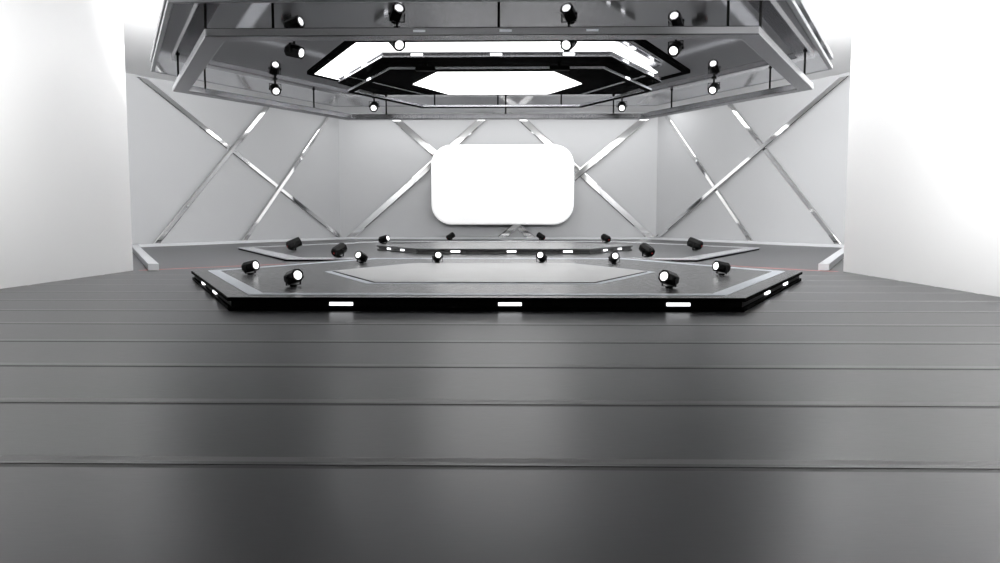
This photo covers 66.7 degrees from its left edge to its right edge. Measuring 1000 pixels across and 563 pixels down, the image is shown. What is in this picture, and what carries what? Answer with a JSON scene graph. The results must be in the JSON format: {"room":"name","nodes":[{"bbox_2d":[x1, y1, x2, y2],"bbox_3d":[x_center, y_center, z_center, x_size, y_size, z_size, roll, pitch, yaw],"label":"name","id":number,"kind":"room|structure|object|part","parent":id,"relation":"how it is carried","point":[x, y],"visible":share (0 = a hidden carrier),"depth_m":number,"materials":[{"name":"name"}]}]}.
{"room":"studio","nodes":[
{"label":"studio","id":0,"kind":"room"},
{"bbox_2d":[0,0,132,288],"bbox_3d":[-7.341,-2.245,3.626,0.300,5.930,21.330,0,5,1],"label":"wall","id":1,"kind":"structure","parent":0,"point":[65,205],"depth_m":12.24,"materials":[{"name":"white paint"}]},
{"bbox_2d":[125,73,339,243],"bbox_3d":[-10.364,-4.517,30.793,0.300,5.930,11.592,2,5,27],"label":"wall","id":2,"kind":"structure","parent":0,"point":[170,156],"depth_m":29.62,"materials":[{"name":"grey paint"}]},
{"bbox_2d":[152,107,269,243],"bbox_3d":[-10.897,-4.312,29.206,0.070,5.527,5.916,2,5,27],"label":"wall bar","id":3,"kind":"object","parent":2,"relation":"attached to","point":[162,235],"visible":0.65,"depth_m":28.88,"materials":[{"name":"silver metal"}]},
{"bbox_2d":[136,77,341,236],"bbox_3d":[-9.973,-4.571,31.142,0.070,5.721,10.914,2,5,27],"label":"wall bar","id":4,"kind":"object","parent":2,"relation":"attached to","point":[145,81],"visible":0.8,"depth_m":29.76,"materials":[{"name":"silver metal"}]},
{"bbox_2d":[137,237,344,246],"bbox_3d":[-9.951,-1.624,30.821,0.350,0.100,11.592,2,5,27],"label":"trim","id":5,"kind":"structure","parent":2,"relation":"attached to","point":[329,238],"depth_m":29.43,"materials":[{"name":"white metal"}]},
{"bbox_2d":[242,117,330,239],"bbox_3d":[-9.059,-4.633,32.758,0.070,5.575,5.695,2,5,27],"label":"wall bar","id":6,"kind":"object","parent":2,"relation":"attached to","point":[315,136],"visible":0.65,"depth_m":32.49,"materials":[{"name":"silver metal"}]},
{"bbox_2d":[122,0,852,112],"bbox_3d":[-0.567,-6.196,14.096,25.850,0.200,43.700,0,5,1],"label":"ceiling","id":7,"kind":"structure","parent":0,"point":[834,18],"depth_m":24.04,"materials":[{"name":"white paint"}]},
{"bbox_2d":[150,0,832,111],"bbox_3d":[-0.179,-4.524,12.201,13.088,2.816,11.237,2,5,21],"label":"rig","id":8,"kind":"object","parent":7,"relation":"hanging from","point":[294,51],"depth_m":9.89,"materials":[{"name":"black metal"}]},
{"bbox_3d":[-3.865,-3.333,13.068,0.212,0.293,0.272,-2,5,-24],"label":"spot lamp","id":9,"kind":"part","parent":8,"relation":"part of","materials":[{"name":"black metal"}]},
{"bbox_3d":[-2.497,-3.501,15.073,0.212,0.293,0.272,0,5,-3],"label":"spot lamp","id":10,"kind":"part","parent":8,"relation":"part of","materials":[{"name":"black metal"}]},
{"bbox_3d":[-1.297,-3.041,9.587,0.212,0.295,0.273,-2,5,-23],"label":"spot lamp","id":11,"kind":"part","parent":8,"relation":"part of","materials":[{"name":"black metal"}]},
{"bbox_3d":[-0.179,-4.670,12.189,11.037,2.523,7.940,0,5,1],"label":"ceiling canopy","id":12,"kind":"part","parent":8,"relation":"part of","materials":[{"name":"grey metal"}]},
{"bbox_3d":[-0.179,-3.608,12.277,11.037,0.075,7.940,0,5,1],"label":"plate","id":13,"kind":"part","parent":8,"relation":"part of","materials":[{"name":"silver metal"}]},
{"bbox_2d":[172,10,812,119],"bbox_3d":[-0.157,-3.277,12.433,10.494,0.300,7.524,0,5,1],"label":"frame","id":14,"kind":"object","parent":8,"relation":"hanging from","point":[756,38],"visible":1,"depth_m":8.94,"materials":[{"name":"grey metal"}]},
{"bbox_3d":[-3.477,-3.038,8.974,0.060,0.200,0.060,0,5,1],"label":"rod","id":15,"kind":"part","parent":14,"relation":"part of","materials":[{"name":"black metal"}]},
{"bbox_3d":[-2.643,-3.028,8.849,0.060,0.200,0.060,0,5,1],"label":"rod","id":16,"kind":"part","parent":14,"relation":"part of","materials":[{"name":"black metal"}]},
{"bbox_3d":[-0.014,-3.024,8.800,0.060,0.200,0.060,0,5,1],"label":"rod","id":17,"kind":"part","parent":14,"relation":"part of","materials":[{"name":"black metal"}]},
{"bbox_3d":[2.626,-3.020,8.752,0.060,0.200,0.060,0,5,1],"label":"rod","id":18,"kind":"part","parent":14,"relation":"part of","materials":[{"name":"black metal"}]},
{"bbox_3d":[3.033,-3.028,8.855,0.060,0.200,0.060,0,5,1],"label":"rod","id":19,"kind":"part","parent":14,"relation":"part of","materials":[{"name":"black metal"}]},
{"bbox_2d":[307,40,689,81],"bbox_3d":[-0.047,-3.366,11.874,6.280,0.029,3.580,0,5,1],"label":"ceiling light panel","id":20,"kind":"object","parent":8,"relation":"attached to","point":[351,54],"visible":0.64,"depth_m":10.76,"materials":[{"name":"white plastic"}]},
{"bbox_2d":[338,51,660,94],"bbox_3d":[-0.025,-3.282,11.991,5.260,0.182,3.120,0,5,1],"label":"hanging light slab","id":21,"kind":"object","parent":8,"relation":"hanging from","point":[413,82],"visible":0.98,"depth_m":11.72,"materials":[{"name":"glossy black plastic"},{"name":"glowing white light"}]},
{"bbox_2d":[413,72,581,93],"bbox_3d":[-0.047,-3.232,12.432,2.760,0.009,2.010,0,5,1],"label":"diffuser","id":22,"kind":"object","parent":21,"relation":"attached to","point":[423,82],"depth_m":12.27,"materials":[{"name":"white plastic"}]},
{"bbox_3d":[-0.025,-3.279,11.991,5.260,0.020,3.120,0,5,1],"label":"plate","id":23,"kind":"part","parent":21,"relation":"part of","materials":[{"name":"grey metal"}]},
{"bbox_2d":[347,62,651,107],"bbox_3d":[-0.014,-3.283,12.590,5.060,0.279,3.745,0,5,1],"label":"frame","id":24,"kind":"object","parent":8,"relation":"hanging from","point":[645,89],"visible":0.96,"depth_m":11.60,"materials":[{"name":"black metal"}]},
{"bbox_3d":[0.868,-3.041,9.587,0.212,0.295,0.273,2,5,25],"label":"spot lamp","id":25,"kind":"part","parent":8,"relation":"part of","materials":[{"name":"black metal"}]},
{"bbox_3d":[2.418,-3.501,15.073,0.212,0.293,0.272,1,5,9],"label":"spot lamp","id":26,"kind":"part","parent":8,"relation":"part of","materials":[{"name":"black metal"}]},
{"bbox_3d":[2.296,-3.071,9.928,0.212,0.293,0.272,3,5,29],"label":"spot lamp","id":27,"kind":"part","parent":8,"relation":"part of","materials":[{"name":"black metal"}]},
{"bbox_3d":[3.650,-3.325,12.975,0.212,0.293,0.272,2,5,27],"label":"spot lamp","id":28,"kind":"part","parent":8,"relation":"part of","materials":[{"name":"black metal"}]},
{"bbox_2d":[338,112,657,236],"bbox_3d":[-0.109,-4.941,35.871,14.930,5.930,0.300,0,5,1],"label":"wall","id":29,"kind":"structure","parent":0,"point":[377,158],"depth_m":35.71,"materials":[{"name":"grey paint"}]},
{"bbox_2d":[346,112,494,236],"bbox_3d":[-3.746,-5.004,35.673,7.103,5.829,0.070,0,5,1],"label":"wall bar","id":30,"kind":"object","parent":29,"relation":"attached to","point":[477,123],"visible":0.75,"depth_m":35.70,"materials":[{"name":"silver metal"}]},
{"bbox_2d":[384,113,534,236],"bbox_3d":[-1.895,-4.991,35.712,7.156,5.795,0.070,0,5,1],"label":"wall bar","id":31,"kind":"object","parent":29,"relation":"attached to","point":[400,123],"visible":0.35,"depth_m":35.58,"materials":[{"name":"silver metal"}]},
{"bbox_2d":[345,237,650,239],"bbox_3d":[-0.118,-2.028,35.648,14.930,0.100,0.350,0,5,1],"label":"trim","id":32,"kind":"structure","parent":29,"relation":"attached to","point":[615,238],"depth_m":35.47,"materials":[{"name":"white"}]},
{"bbox_2d":[431,145,573,224],"bbox_3d":[0.119,-4.479,35.273,6.578,3.662,0.640,0,5,1],"label":"screen","id":33,"kind":"object","parent":29,"relation":"attached to","point":[471,184],"visible":1,"depth_m":34.96,"materials":[{"name":"glowing white light"}]},
{"bbox_2d":[498,119,648,236],"bbox_3d":[3.588,-4.961,35.541,7.429,5.764,0.070,0,5,1],"label":"wall bar","id":34,"kind":"object","parent":29,"relation":"attached to","point":[639,123],"visible":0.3,"depth_m":35.41,"materials":[{"name":"silver metal"}]},
{"bbox_2d":[510,112,653,236],"bbox_3d":[3.862,-4.997,35.605,6.867,5.826,0.070,0,5,1],"label":"wall bar","id":35,"kind":"object","parent":29,"relation":"attached to","point":[526,123],"visible":0.65,"depth_m":35.62,"materials":[{"name":"silver metal"}]},
{"bbox_2d":[0,239,999,562],"bbox_3d":[-0.565,-0.222,14.695,25.650,0.007,43.300,0,5,1],"label":"floor","id":36,"kind":"structure","parent":0,"point":[837,417],"depth_m":3.78,"materials":[{"name":"grey wood"}]},
{"bbox_2d":[132,244,158,269],"bbox_3d":[-9.488,-0.741,20.082,0.229,0.130,12.641,-2,5,-27],"label":"trim","id":37,"kind":"structure","parent":36,"relation":"on","point":[147,260],"depth_m":16.78,"materials":[{"name":"white"}]},
{"bbox_2d":[191,258,802,311],"bbox_3d":[-0.086,-0.098,12.183,9.798,0.163,8.110,0,5,1],"label":"stage platform","id":38,"kind":"object","parent":36,"relation":"on","point":[375,284],"visible":0.98,"depth_m":9.60,"materials":[{"name":"black metal"}]},
{"bbox_2d":[241,260,259,274],"bbox_3d":[-3.764,-0.216,11.454,0.262,0.219,0.212,2,5,27],"label":"spot lamp","id":39,"kind":"object","parent":38,"relation":"on","point":[250,266],"visible":1,"depth_m":11.39,"materials":[{"name":"black metal"}]},
{"bbox_2d":[283,269,303,286],"bbox_3d":[-2.569,-0.051,9.447,0.212,0.224,0.266,-5,7,-45],"label":"spot lamp","id":40,"kind":"object","parent":38,"relation":"on","point":[294,276],"visible":1,"depth_m":9.38,"materials":[{"name":"black metal"}]},
{"bbox_2d":[354,251,367,262],"bbox_3d":[-2.623,-0.467,14.378,0.212,0.231,0.270,2,5,23],"label":"spot lamp","id":41,"kind":"object","parent":38,"relation":"on","point":[359,255],"visible":1,"depth_m":14.30,"materials":[{"name":"black metal"}]},
{"bbox_2d":[432,251,442,262],"bbox_3d":[-1.183,-0.467,14.378,0.212,0.231,0.270,-1,5,-13],"label":"spot lamp","id":42,"kind":"object","parent":38,"relation":"on","point":[437,256],"visible":1,"depth_m":14.28,"materials":[{"name":"black metal"}]},
{"bbox_3d":[-0.169,-0.166,12.058,4.938,0.006,4.180,0,5,1],"label":"inlay panel","id":43,"kind":"part","parent":38,"relation":"part of","materials":[{"name":"grey"}]},
{"bbox_3d":[-0.086,-0.039,12.188,9.771,0.044,8.086,0,5,1],"label":"plate","id":44,"kind":"part","parent":38,"relation":"part of","materials":[{"name":"black"}]},
{"bbox_3d":[-0.086,-0.142,12.179,9.798,0.038,8.110,0,5,1],"label":"edge plate","id":45,"kind":"part","parent":38,"relation":"part of","materials":[{"name":"black metal"}]},
{"bbox_2d":[536,251,546,262],"bbox_3d":[0.785,-0.467,14.378,0.212,0.231,0.270,1,5,17],"label":"spot lamp","id":46,"kind":"object","parent":38,"relation":"on","point":[540,255],"visible":0.99,"depth_m":14.29,"materials":[{"name":"black metal"}]},
{"bbox_2d":[608,252,619,263],"bbox_3d":[2.112,-0.441,14.066,0.212,0.231,0.270,0,5,-3],"label":"spot lamp","id":47,"kind":"object","parent":38,"relation":"on","point":[613,258],"visible":1,"depth_m":13.96,"materials":[{"name":"black metal"}]},
{"bbox_2d":[658,270,678,287],"bbox_3d":[2.058,-0.034,9.244,0.266,0.224,0.212,-4,7,-43],"label":"spot lamp","id":48,"kind":"object","parent":38,"relation":"on","point":[667,277],"visible":1,"depth_m":9.17,"materials":[{"name":"black metal"}]},
{"bbox_2d":[712,261,730,274],"bbox_3d":[3.312,-0.206,11.354,0.260,0.216,0.212,-2,5,-27],"label":"spot lamp","id":49,"kind":"object","parent":38,"relation":"on","point":[724,268],"visible":1,"depth_m":11.29,"materials":[{"name":"black metal"}]},
{"bbox_2d":[238,241,759,261],"bbox_3d":[-0.088,-1.039,24.003,16.496,0.069,13.200,0,5,1],"label":"platform","id":50,"kind":"object","parent":36,"relation":"on","point":[663,251],"visible":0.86,"depth_m":20.22,"materials":[{"name":"glossy black plastic"},{"name":"polished chrome"},{"name":"white light panels"}]},
{"bbox_2d":[286,237,301,250],"bbox_3d":[-5.904,-1.082,21.774,0.448,0.385,0.350,-3,6,-31],"label":"spot lamp","id":51,"kind":"object","parent":50,"relation":"on","point":[292,244],"visible":1,"depth_m":21.67,"materials":[{"name":"black metal"}]},
{"bbox_2d":[331,243,346,256],"bbox_3d":[-3.817,-0.746,18.012,0.307,0.342,0.395,3,6,33],"label":"spot lamp","id":52,"kind":"object","parent":50,"relation":"on","point":[341,248],"visible":1,"depth_m":17.92,"materials":[{"name":"black metal"}]},
{"bbox_2d":[378,235,389,243],"bbox_3d":[-4.124,-1.494,27.004,0.397,0.333,0.318,2,5,25],"label":"spot lamp","id":53,"kind":"object","parent":50,"relation":"on","point":[382,239],"visible":1,"depth_m":26.91,"materials":[{"name":"black metal"}]},
{"bbox_2d":[446,232,454,239],"bbox_3d":[-1.744,-1.598,26.825,0.327,0.291,0.254,-3,6,-31],"label":"spot lamp","id":54,"kind":"object","parent":50,"relation":"on","point":[451,235],"visible":1,"depth_m":26.75,"materials":[{"name":"black metal"}]},
{"bbox_3d":[-0.088,-1.022,24.004,16.455,0.034,13.160,0,5,1],"label":"plate","id":55,"kind":"part","parent":50,"relation":"part of","materials":[{"name":"black metal"}]},
{"bbox_2d":[377,242,632,253],"bbox_3d":[0.127,-0.981,22.096,7.438,0.147,5.000,0,5,1],"label":"platform","id":56,"kind":"object","parent":50,"relation":"on","point":[444,247],"visible":0.99,"depth_m":20.39,"materials":[{"name":"grey metal"}]},
{"bbox_3d":[0.127,-0.930,22.101,7.410,0.043,4.976,0,5,1],"label":"plate","id":57,"kind":"part","parent":56,"relation":"part of","materials":[{"name":"grey metal"}]},
{"bbox_3d":[0.127,-1.032,22.092,7.438,0.037,5.000,0,5,1],"label":"edge plate","id":58,"kind":"part","parent":56,"relation":"part of","materials":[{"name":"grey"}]},
{"bbox_2d":[536,232,544,239],"bbox_3d":[1.444,-1.598,26.825,0.327,0.291,0.254,3,6,33],"label":"spot lamp","id":59,"kind":"object","parent":50,"relation":"on","point":[539,235],"visible":1,"depth_m":26.75,"materials":[{"name":"black metal"}]},
{"bbox_2d":[601,234,610,242],"bbox_3d":[3.948,-1.606,28.299,0.318,0.342,0.403,-3,5,-29],"label":"spot lamp","id":60,"kind":"object","parent":50,"relation":"on","point":[604,237],"visible":1,"depth_m":28.21,"materials":[{"name":"black metal"}]},
{"bbox_2d":[639,243,654,256],"bbox_3d":[3.485,-0.746,18.012,0.307,0.342,0.395,-3,6,-33],"label":"spot lamp","id":61,"kind":"object","parent":50,"relation":"on","point":[644,248],"visible":1,"depth_m":17.92,"materials":[{"name":"black metal"}]},
{"bbox_2d":[687,237,702,250],"bbox_3d":[5.589,-1.080,21.774,0.446,0.381,0.350,3,6,36],"label":"spot lamp","id":62,"kind":"object","parent":50,"relation":"on","point":[696,244],"visible":1,"depth_m":21.66,"materials":[{"name":"black metal"}]},
{"bbox_2d":[159,264,838,271],"bbox_3d":[-0.273,-0.315,15.742,13.282,0.002,2.944,0,5,1],"label":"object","id":63,"kind":"structure","parent":36,"relation":"on","point":[267,264],"depth_m":15.05,"materials":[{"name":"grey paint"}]},
{"bbox_2d":[818,247,843,269],"bbox_3d":[8.901,-0.722,19.856,0.225,0.130,12.103,2,5,27],"label":"trim","id":64,"kind":"structure","parent":36,"relation":"on","point":[828,263],"depth_m":15.97,"materials":[{"name":"white"}]},
{"bbox_2d":[656,72,850,243],"bbox_3d":[9.892,-4.486,30.420,0.300,5.930,11.540,-2,5,-25],"label":"wall","id":65,"kind":"structure","parent":0,"point":[813,151],"depth_m":29.52,"materials":[{"name":"grey paint"}]},
{"bbox_2d":[664,116,752,240],"bbox_3d":[8.764,-4.591,32.430,0.070,5.544,5.869,-2,5,-25],"label":"wall bar","id":66,"kind":"object","parent":65,"relation":"attached to","point":[690,151],"visible":0.85,"depth_m":32.21,"materials":[{"name":"silver metal"}]},
{"bbox_2d":[651,237,843,247],"bbox_3d":[9.469,-1.594,30.467,0.350,0.100,11.540,-2,5,-25],"label":"trim","id":67,"kind":"structure","parent":65,"relation":"attached to","point":[652,238],"depth_m":29.14,"materials":[{"name":"white metal"}]},
{"bbox_2d":[655,76,849,236],"bbox_3d":[9.508,-4.499,30.636,0.070,5.661,10.760,-2,5,-25],"label":"wall bar","id":68,"kind":"object","parent":65,"relation":"attached to","point":[840,80],"visible":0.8,"depth_m":29.42,"materials":[{"name":"silver metal"}]},
{"bbox_2d":[727,104,841,243],"bbox_3d":[10.520,-4.263,28.613,0.070,5.527,5.960,-2,5,-25],"label":"wall bar","id":69,"kind":"object","parent":65,"relation":"attached to","point":[732,107],"visible":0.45,"depth_m":28.22,"materials":[{"name":"silver metal"}]},
{"bbox_2d":[843,0,999,296],"bbox_3d":[6.386,-2.224,3.374,0.300,5.930,21.330,0,5,1],"label":"wall","id":70,"kind":"structure","parent":0,"point":[923,182],"depth_m":11.35,"materials":[{"name":"white paint"}]}
]}

